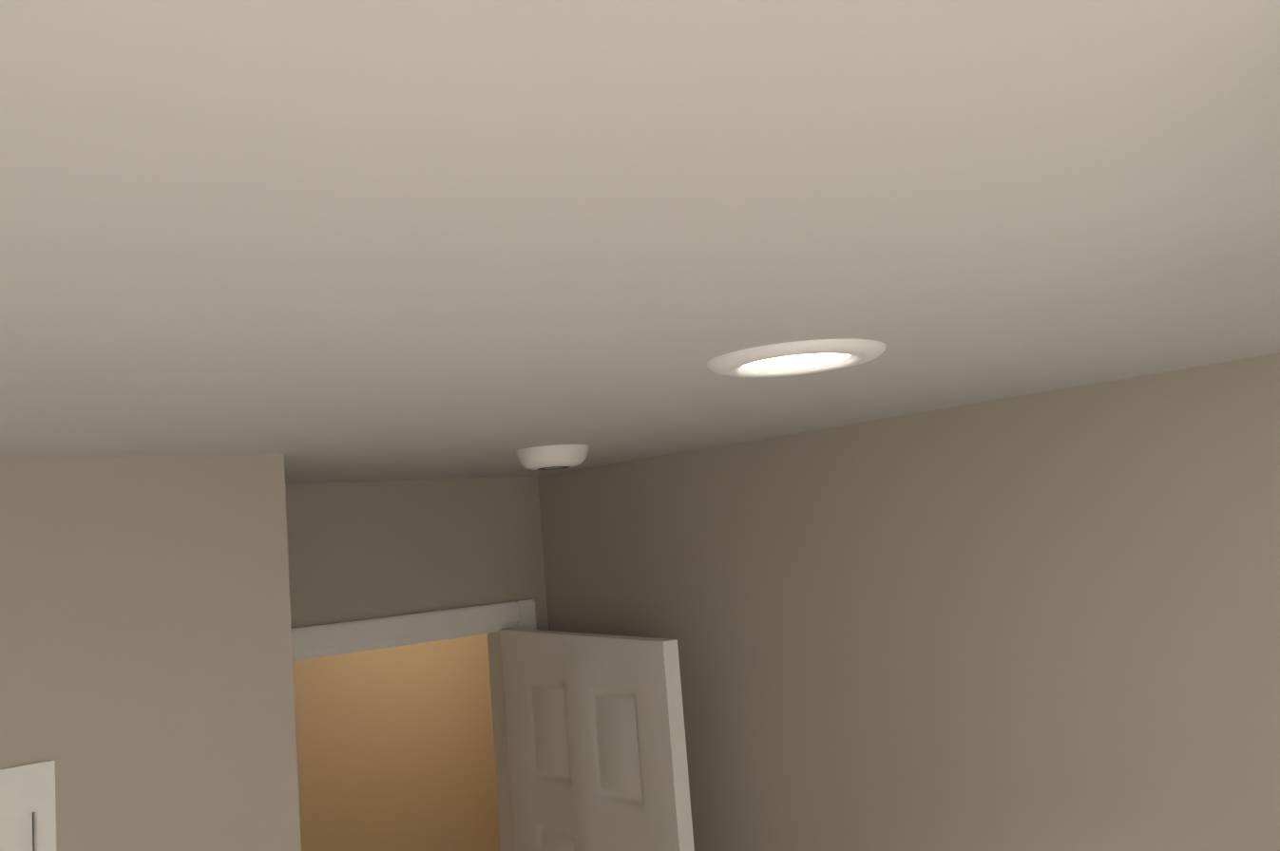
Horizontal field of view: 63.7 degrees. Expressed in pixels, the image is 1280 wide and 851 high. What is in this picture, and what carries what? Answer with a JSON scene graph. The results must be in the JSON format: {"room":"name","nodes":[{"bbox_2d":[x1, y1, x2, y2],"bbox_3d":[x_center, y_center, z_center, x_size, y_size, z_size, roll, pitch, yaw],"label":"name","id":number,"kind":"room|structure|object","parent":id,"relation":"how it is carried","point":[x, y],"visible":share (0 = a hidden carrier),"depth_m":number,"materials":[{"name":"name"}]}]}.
{"room":"bedroom","nodes":[
{"label":"bedroom","id":0,"kind":"room"},
{"bbox_2d":[0,454,301,850],"bbox_3d":[-1.269,1.259,0.934,1.970,2.440,0.120,0,-8,-39],"label":"wall","id":1,"kind":"structure","parent":0,"point":[146,691],"depth_m":1.48,"materials":[{"name":"beige paint"}]},
{"bbox_2d":[0,813,32,850],"bbox_3d":[-1.036,1.470,1.059,0.742,1.985,0.035,0,-8,-39],"label":"closet door","id":2,"kind":"structure","parent":1,"relation":"in","point":[15,833],"depth_m":1.37,"materials":[{"name":"white paint"}]},
{"bbox_2d":[0,760,56,850],"bbox_3d":[-1.313,1.461,0.861,1.470,2.030,0.124,0,-8,-39],"label":"trim","id":3,"kind":"structure","parent":1,"relation":"attached to","point":[28,789],"depth_m":1.37,"materials":[{"name":"white paint"}]},
{"bbox_2d":[292,633,500,850],"bbox_3d":[-1.130,1.586,4.184,3.400,2.440,0.120,0,-8,-39],"label":"wall","id":4,"kind":"structure","parent":0,"point":[394,749],"depth_m":4.26,"materials":[{"name":"paint"}]},
{"bbox_2d":[285,476,548,630],"bbox_3d":[-1.321,1.344,1.713,2.880,2.440,0.120,0,-8,-39],"label":"wall","id":5,"kind":"structure","parent":0,"point":[362,550],"depth_m":2.46,"materials":[{"name":"beige paint"}]},
{"bbox_2d":[291,599,536,850],"bbox_3d":[-0.551,1.505,2.315,0.837,2.124,0.142,0,-8,-39],"label":"door frame","id":6,"kind":"structure","parent":5,"relation":"attached to","point":[522,614],"depth_m":2.49,"materials":[{"name":"white paint"}]},
{"bbox_2d":[499,629,694,850],"bbox_3d":[-0.060,1.479,2.197,0.146,2.044,0.714,0,-7,-35],"label":"entry door","id":7,"kind":"structure","parent":5,"relation":"in","point":[597,754],"depth_m":2.22,"materials":[{"name":"white paint"}]},
{"bbox_2d":[0,0,1279,484],"bbox_3d":[0.166,-0.100,1.381,4.980,0.120,6.480,0,-8,-39],"label":"ceiling","id":8,"kind":"structure","parent":0,"point":[317,241],"depth_m":0.55,"materials":[{"name":"paint"}]},
{"bbox_2d":[515,444,589,470],"bbox_3d":[-0.162,0.061,1.920,0.136,0.037,0.136,0,-8,-39],"label":"smoke detector","id":9,"kind":"object","parent":8,"relation":"attached to","point":[551,457],"visible":1,"depth_m":1.87,"materials":[{"name":"white plastic"}]},
{"bbox_2d":[706,339,886,377],"bbox_3d":[0.162,-0.067,1.072,0.186,0.010,0.186,0,-8,-39],"label":"recessed light","id":10,"kind":"object","parent":8,"relation":"in","point":[796,358],"visible":1,"depth_m":1.04,"materials":[{"name":"white plastic"}]},
{"bbox_2d":[537,353,1279,850],"bbox_3d":[1.275,1.055,0.923,0.120,2.440,4.680,0,-8,-39],"label":"wall","id":11,"kind":"structure","parent":0,"point":[1043,621],"depth_m":1.71,"materials":[{"name":"beige paint"}]}
]}

